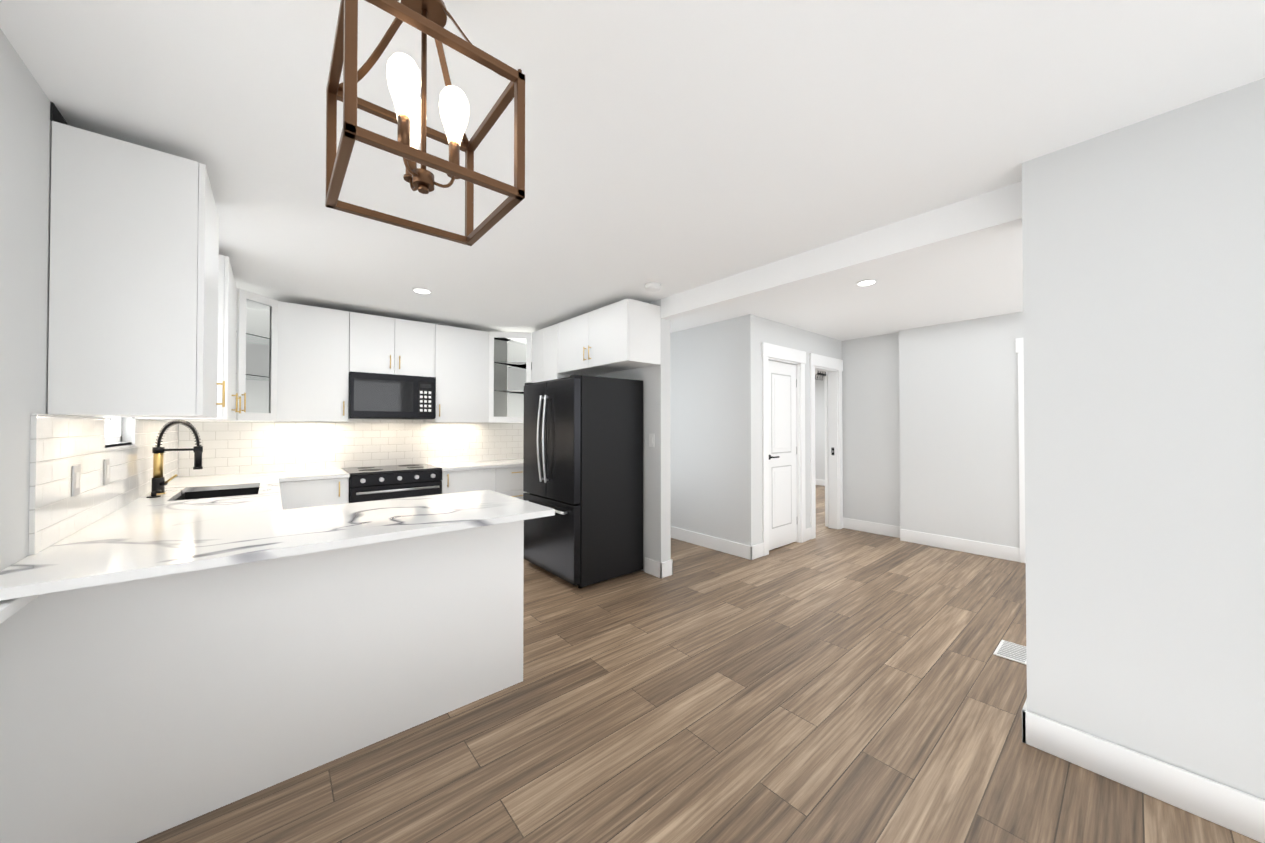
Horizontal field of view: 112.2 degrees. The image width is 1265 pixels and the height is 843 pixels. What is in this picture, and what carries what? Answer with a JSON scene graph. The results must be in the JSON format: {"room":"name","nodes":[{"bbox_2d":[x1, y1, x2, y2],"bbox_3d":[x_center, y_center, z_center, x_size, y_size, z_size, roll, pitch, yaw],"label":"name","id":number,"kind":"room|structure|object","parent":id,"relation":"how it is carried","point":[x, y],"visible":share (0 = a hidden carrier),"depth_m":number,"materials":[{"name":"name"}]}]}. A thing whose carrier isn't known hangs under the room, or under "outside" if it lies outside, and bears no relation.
{"room":"kitchen","nodes":[
{"label":"kitchen","id":0,"kind":"room"},
{"bbox_2d":[50,102,67,124],"bbox_3d":[-1.640,-1.051,3.505,3.199,0.064,2.630,1,-1,-40],"label":"wall strip","id":1,"kind":"object","parent":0,"point":[56,115],"visible":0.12,"depth_m":1.49,"materials":[{"name":"black paint"}]},
{"bbox_2d":[0,28,165,570],"bbox_3d":[-1.638,0.114,0.924,0.120,2.450,6.790,1,-1,-40],"label":"wall","id":2,"kind":"structure","parent":0,"point":[25,159],"depth_m":1.31,"materials":[{"name":"white paint"}]},
{"bbox_2d":[0,595,38,623],"bbox_3d":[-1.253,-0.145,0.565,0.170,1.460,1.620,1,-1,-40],"label":"countertop","id":3,"kind":"structure","parent":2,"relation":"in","point":[9,608],"depth_m":1.10,"materials":[{"name":"white stone"}]},
{"bbox_2d":[29,414,180,554],"bbox_3d":[-2.810,0.213,2.407,0.012,0.453,2.730,1,-1,-40],"label":"tile backsplash","id":4,"kind":"structure","parent":2,"relation":"attached to","point":[61,446],"depth_m":1.71,"materials":[{"name":"white tile"}]},
{"bbox_2d":[71,465,80,495],"bbox_3d":[-2.151,0.227,1.645,0.007,0.116,0.075,1,-1,-40],"label":"electrical outlet plate","id":5,"kind":"object","parent":4,"relation":"attached to","point":[76,469],"depth_m":1.63,"materials":[{"name":"white plastic"}]},
{"bbox_2d":[103,459,109,484],"bbox_3d":[-2.410,0.230,1.950,0.007,0.116,0.075,1,-1,-40],"label":"electrical outlet plate","id":6,"kind":"object","parent":4,"relation":"attached to","point":[106,469],"depth_m":1.94,"materials":[{"name":"white plastic"}]},
{"bbox_2d":[105,417,130,447],"bbox_3d":[-2.619,-0.262,2.122,0.070,0.772,0.560,1,-1,-40],"label":"window","id":7,"kind":"structure","parent":2,"relation":"in","point":[113,430],"depth_m":2.26,"materials":[{"name":"white"}]},
{"bbox_2d":[48,121,223,420],"bbox_3d":[-2.051,-0.529,1.807,0.376,1.014,0.580,1,-1,-40],"label":"upper cabinet","id":8,"kind":"object","parent":2,"relation":"attached to","point":[155,313],"depth_m":1.58,"materials":[{"name":"white wood"}]},
{"bbox_2d":[220,256,235,420],"bbox_3d":[-2.782,-0.520,2.668,0.376,1.014,0.400,1,-1,-40],"label":"upper cabinet","id":9,"kind":"object","parent":2,"relation":"attached to","point":[228,366],"depth_m":2.70,"materials":[{"name":"white wood"}]},
{"bbox_2d":[236,287,247,420],"bbox_3d":[-3.033,-0.516,3.005,0.429,1.014,0.439,1,-1,-40],"label":"upper cabinet","id":10,"kind":"object","parent":2,"relation":"attached to","point":[241,295],"depth_m":3.27,"materials":[{"name":"white wood"}]},
{"bbox_2d":[186,419,506,476],"bbox_3d":[0.109,0.177,6.778,10.120,2.450,0.120,1,-1,-40],"label":"wall","id":11,"kind":"structure","parent":0,"point":[389,419],"depth_m":4.50,"materials":[{"name":"white paint"}]},
{"bbox_2d":[268,298,351,421],"bbox_3d":[-2.922,-0.507,3.851,0.557,1.014,0.431,1,-1,-40],"label":"upper cabinet","id":12,"kind":"object","parent":11,"relation":"attached to","point":[310,347],"depth_m":3.71,"materials":[{"name":"white wood"}]},
{"bbox_2d":[181,419,523,476],"bbox_3d":[-2.487,0.221,4.489,3.198,0.482,0.011,1,-1,-40],"label":"tile backsplash","id":13,"kind":"structure","parent":11,"relation":"attached to","point":[229,447],"depth_m":4.16,"materials":[{"name":"white tile"}]},
{"bbox_2d":[352,312,435,376],"bbox_3d":[-2.444,-0.732,4.294,0.740,0.554,0.378,1,-1,-40],"label":"upper cabinet","id":14,"kind":"object","parent":11,"relation":"attached to","point":[380,344],"depth_m":4.14,"materials":[{"name":"white wood"}]},
{"bbox_2d":[348,371,435,419],"bbox_3d":[-2.422,-0.239,4.263,0.736,0.428,0.408,1,-1,-40],"label":"microwave","id":15,"kind":"object","parent":14,"relation":"attached to","point":[380,396],"visible":0.98,"depth_m":4.09,"materials":[{"name":"black metal"}]},
{"bbox_2d":[425,324,495,422],"bbox_3d":[-1.911,-0.497,4.712,0.613,1.014,0.426,1,-1,-40],"label":"upper cabinet","id":16,"kind":"object","parent":11,"relation":"attached to","point":[460,371],"depth_m":4.56,"materials":[{"name":"white wood"}]},
{"bbox_2d":[488,332,527,416],"bbox_3d":[-1.372,-0.529,4.766,0.388,0.948,0.284,1,-1,-40],"label":"upper cabinet","id":17,"kind":"object","parent":11,"relation":"attached to","point":[507,351],"depth_m":4.76,"materials":[{"name":"white wood"}]},
{"bbox_2d":[592,299,670,570],"bbox_3d":[-0.465,0.155,4.672,0.120,2.450,2.350,1,-1,-40],"label":"wall","id":18,"kind":"structure","parent":0,"point":[655,379],"depth_m":3.80,"materials":[{"name":"white paint"}]},
{"bbox_2d":[528,328,543,382],"bbox_3d":[-0.936,-0.497,4.803,0.434,1.014,0.316,1,-1,-40],"label":"upper cabinet","id":19,"kind":"object","parent":18,"relation":"attached to","point":[535,339],"depth_m":4.71,"materials":[{"name":"white wood"}]},
{"bbox_2d":[544,324,565,380],"bbox_3d":[-0.721,-0.499,4.593,0.378,1.014,0.282,1,-1,-40],"label":"upper cabinet","id":20,"kind":"object","parent":18,"relation":"attached to","point":[550,373],"depth_m":4.47,"materials":[{"name":"white wood"}]},
{"bbox_2d":[556,298,660,376],"bbox_3d":[-0.262,-0.755,4.055,0.378,0.514,1.132,1,-1,-40],"label":"upper cabinet","id":21,"kind":"object","parent":18,"relation":"attached to","point":[625,334],"depth_m":3.73,"materials":[{"name":"white wood"}]},
{"bbox_2d":[649,434,654,446],"bbox_3d":[0.172,0.171,3.822,0.009,0.120,0.070,1,-1,-40],"label":"light switch","id":22,"kind":"object","parent":18,"relation":"attached to","point":[651,440],"visible":1,"depth_m":3.81,"materials":[{"name":"white plastic"}]},
{"bbox_2d":[645,557,672,576],"bbox_3d":[-0.415,1.312,4.691,0.035,0.135,2.365,1,-1,-40],"label":"baseboard","id":23,"kind":"structure","parent":18,"relation":"attached to","point":[665,568],"depth_m":3.76,"materials":[{"name":"white wood"}]},
{"bbox_2d":[0,0,1264,376],"bbox_3d":[2.220,-1.125,4.210,10.240,0.100,6.790,1,-1,-40],"label":"ceiling","id":24,"kind":"structure","parent":0,"point":[676,146],"depth_m":1.58,"materials":[{"name":"white paint"}]},
{"bbox_2d":[412,288,431,293],"bbox_3d":[-1.742,-1.079,3.517,0.150,0.007,0.150,1,-1,-40],"label":"recessed light","id":25,"kind":"object","parent":24,"relation":"in","point":[422,290],"visible":1,"depth_m":3.50,"materials":[{"name":"white plastic"}]},
{"bbox_2d":[325,0,524,245],"bbox_3d":[-0.503,-0.818,1.025,0.355,0.584,0.355,1,-1,-40],"label":"pendant light","id":26,"kind":"object","parent":24,"relation":"hanging from","point":[407,81],"visible":1,"depth_m":1.00,"materials":[{"name":"brown wood"}]},
{"bbox_2d":[645,282,660,291],"bbox_3d":[0.162,-1.064,3.375,0.130,0.040,0.130,1,-1,-40],"label":"smoke detector","id":27,"kind":"object","parent":24,"relation":"attached to","point":[652,286],"visible":1,"depth_m":3.33,"materials":[{"name":"white plastic"}]},
{"bbox_2d":[856,279,876,285],"bbox_3d":[1.824,-1.081,3.316,0.150,0.007,0.150,1,-1,-40],"label":"recessed light","id":28,"kind":"object","parent":24,"relation":"in","point":[867,282],"visible":1,"depth_m":3.30,"materials":[{"name":"white plastic"}]},
{"bbox_2d":[137,485,1260,842],"bbox_3d":[2.220,1.424,4.183,10.240,0.100,6.790,1,-1,-40],"label":"floor","id":29,"kind":"structure","parent":0,"point":[837,685],"depth_m":1.83,"materials":[{"name":"brown wood"}]},
{"bbox_2d":[279,477,348,509],"bbox_3d":[-2.849,0.928,3.763,0.498,0.884,0.600,1,-1,-40],"label":"base cabinet","id":30,"kind":"object","parent":29,"relation":"on","point":[319,492],"depth_m":3.54,"materials":[{"name":"white wood"}]},
{"bbox_2d":[0,472,291,600],"bbox_3d":[-2.428,0.552,2.456,0.660,0.223,3.157,1,-1,-40],"label":"countertop","id":31,"kind":"structure","parent":30,"relation":"on","point":[188,524],"depth_m":1.55,"materials":[{"name":"stone"}]},
{"bbox_2d":[146,419,202,497],"bbox_3d":[-2.778,0.214,2.588,0.230,0.455,0.220,1,-1,-40],"label":"faucet","id":32,"kind":"object","parent":31,"relation":"on","point":[159,482],"visible":1,"depth_m":2.59,"materials":[{"name":"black metal"}]},
{"bbox_2d":[280,468,349,480],"bbox_3d":[-2.825,0.470,3.780,0.446,0.030,0.627,1,-1,-40],"label":"countertop","id":33,"kind":"structure","parent":30,"relation":"on","point":[322,473],"depth_m":3.64,"materials":[{"name":"stone"}]},
{"bbox_2d":[284,535,423,780],"bbox_3d":[-1.344,0.909,1.984,0.478,0.884,0.600,1,-1,-40],"label":"base cabinet","id":34,"kind":"object","parent":29,"relation":"on","point":[352,614],"depth_m":1.73,"materials":[{"name":"white wood"}]},
{"bbox_2d":[341,464,441,502],"bbox_3d":[-2.339,0.914,4.137,0.756,0.921,0.689,1,-1,-40],"label":"range","id":35,"kind":"object","parent":29,"relation":"on","point":[372,483],"visible":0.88,"depth_m":3.92,"materials":[{"name":"black metal"}]},
{"bbox_2d":[441,468,495,493],"bbox_3d":[-1.867,0.937,4.596,0.550,0.884,0.600,1,-1,-40],"label":"base cabinet","id":36,"kind":"object","parent":29,"relation":"on","point":[455,481],"depth_m":4.36,"materials":[{"name":"white wood"}]},
{"bbox_2d":[420,520,523,723],"bbox_3d":[-0.969,0.912,2.302,0.505,0.884,0.600,1,-1,-40],"label":"base cabinet","id":37,"kind":"object","parent":29,"relation":"on","point":[472,579],"depth_m":2.04,"materials":[{"name":"white wood"}]},
{"bbox_2d":[284,490,554,555],"bbox_3d":[-1.049,0.452,2.121,1.008,0.030,0.860,1,-1,-40],"label":"countertop","id":38,"kind":"structure","parent":37,"relation":"on","point":[328,527],"depth_m":1.95,"materials":[{"name":"stone"}]},
{"bbox_2d":[496,466,525,499],"bbox_3d":[-1.474,0.941,4.929,0.480,0.884,0.600,1,-1,-40],"label":"base cabinet","id":39,"kind":"object","parent":29,"relation":"on","point":[509,480],"depth_m":4.66,"materials":[{"name":"white wood"}]},
{"bbox_2d":[428,459,522,470],"bbox_3d":[-1.567,0.481,4.847,1.326,0.030,0.627,1,-1,-40],"label":"countertop","id":40,"kind":"structure","parent":39,"relation":"on","point":[452,466],"depth_m":4.59,"materials":[{"name":"stone"}]},
{"bbox_2d":[523,375,642,587],"bbox_3d":[-0.504,0.499,3.966,0.809,1.745,0.910,1,-1,-40],"label":"refrigerator","id":41,"kind":"object","parent":29,"relation":"on","point":[583,456],"visible":0.88,"depth_m":3.64,"materials":[{"name":"black metal"}]},
{"bbox_2d":[993,640,1026,664],"bbox_3d":[2.242,1.351,2.497,0.250,0.009,0.150,1,-1,-40],"label":"floor vent","id":42,"kind":"object","parent":29,"relation":"in","point":[1011,651],"visible":0.73,"depth_m":2.49,"materials":[{"name":"white plastic"}]},
{"bbox_2d":[670,317,740,542],"bbox_3d":[0.359,0.162,5.309,0.120,2.450,2.445,1,-1,-40],"label":"wall","id":43,"kind":"structure","parent":0,"point":[705,399],"depth_m":4.67,"materials":[{"name":"white paint"}]},
{"bbox_2d":[671,526,756,559],"bbox_3d":[0.352,1.318,5.202,0.015,0.135,2.580,1,-1,-40],"label":"baseboard","id":44,"kind":"structure","parent":43,"relation":"attached to","point":[726,546],"depth_m":4.55,"materials":[{"name":"white wood"}]},
{"bbox_2d":[740,314,841,545],"bbox_3d":[3.339,0.171,6.155,5.760,2.450,0.120,1,-1,-40],"label":"wall","id":45,"kind":"structure","parent":0,"point":[755,331],"depth_m":4.33,"materials":[{"name":"white paint"}]},
{"bbox_2d":[768,360,796,549],"bbox_3d":[1.649,0.359,4.664,0.640,2.018,0.093,1,-1,-40],"label":"closet door","id":46,"kind":"structure","parent":45,"relation":"in","point":[782,382],"depth_m":4.67,"materials":[{"name":"white wood"}]},
{"bbox_2d":[761,342,805,555],"bbox_3d":[1.629,0.285,4.684,0.880,2.190,0.148,1,-1,-40],"label":"door frame","id":47,"kind":"structure","parent":45,"relation":"attached to","point":[776,353],"depth_m":4.71,"materials":[{"name":"white wood"}]},
{"bbox_2d":[815,371,825,380],"bbox_3d":[2.430,-0.600,5.511,0.230,0.124,0.061,1,-1,-40],"label":"hook rail","id":48,"kind":"object","parent":45,"relation":"attached to","point":[820,373],"visible":0.92,"depth_m":5.50,"materials":[{"name":"black metal"}]},
{"bbox_2d":[809,353,842,538],"bbox_3d":[2.380,0.292,5.321,0.850,2.190,0.148,1,-1,-40],"label":"door frame","id":49,"kind":"structure","parent":45,"relation":"attached to","point":[817,362],"depth_m":5.49,"materials":[{"name":"white wood"}]},
{"bbox_2d":[824,373,827,526],"bbox_3d":[2.694,0.372,5.870,0.050,2.018,0.642,0,-1,29],"label":"hall door","id":50,"kind":"structure","parent":45,"relation":"in","point":[826,443],"depth_m":5.58,"materials":[{"name":"white wood"}]},
{"bbox_2d":[815,376,824,479],"bbox_3d":[6.079,0.185,7.469,0.120,2.450,6.550,1,-1,-40],"label":"wall","id":51,"kind":"structure","parent":0,"point":[819,432],"depth_m":9.57,"materials":[{"name":"white paint"}]},
{"bbox_2d":[815,479,824,485],"bbox_3d":[4.702,1.359,8.977,0.015,0.135,2.370,1,-1,-40],"label":"baseboard","id":52,"kind":"structure","parent":51,"relation":"attached to","point":[817,481],"depth_m":9.54,"materials":[{"name":"white wood"}]},
{"bbox_2d":[661,181,1021,319],"bbox_3d":[1.068,-1.005,2.877,0.120,0.170,2.390,1,-1,-40],"label":"header beam","id":53,"kind":"structure","parent":0,"point":[994,212],"depth_m":2.45,"materials":[{"name":"white paint"}]},
{"bbox_2d":[842,312,1022,547],"bbox_3d":[4.043,0.148,4.061,0.235,2.450,3.985,1,-1,-40],"label":"wall","id":54,"kind":"structure","parent":0,"point":[930,434],"depth_m":4.69,"materials":[{"name":"white paint"}]},
{"bbox_2d":[843,517,899,536],"bbox_3d":[2.974,1.319,5.282,0.030,0.135,0.720,1,-1,-40],"label":"baseboard","id":55,"kind":"structure","parent":54,"relation":"attached to","point":[865,526],"depth_m":5.29,"materials":[{"name":"white wood"}]},
{"bbox_2d":[897,527,1019,561],"bbox_3d":[3.461,1.311,4.561,0.040,0.135,1.040,1,-1,-40],"label":"baseboard","id":56,"kind":"structure","parent":54,"relation":"attached to","point":[952,543],"depth_m":4.50,"materials":[{"name":"white wood"}]},
{"bbox_2d":[1015,338,1025,562],"bbox_3d":[4.139,0.275,3.744,0.028,2.190,1.130,1,-1,-40],"label":"door frame","id":57,"kind":"structure","parent":54,"relation":"attached to","point":[1019,341],"depth_m":4.14,"materials":[{"name":"white wood"}]},
{"bbox_2d":[1022,78,1264,799],"bbox_3d":[2.358,0.117,1.206,0.300,2.450,1.810,1,-1,-40],"label":"wall","id":58,"kind":"structure","parent":0,"point":[1143,247],"depth_m":1.54,"materials":[{"name":"white paint"}]},
{"bbox_2d":[1022,703,1264,842],"bbox_3d":[2.223,1.274,1.109,0.015,0.135,1.795,1,-1,-40],"label":"baseboard","id":59,"kind":"structure","parent":58,"relation":"attached to","point":[1234,810],"depth_m":1.52,"materials":[{"name":"white wood"}]}
]}

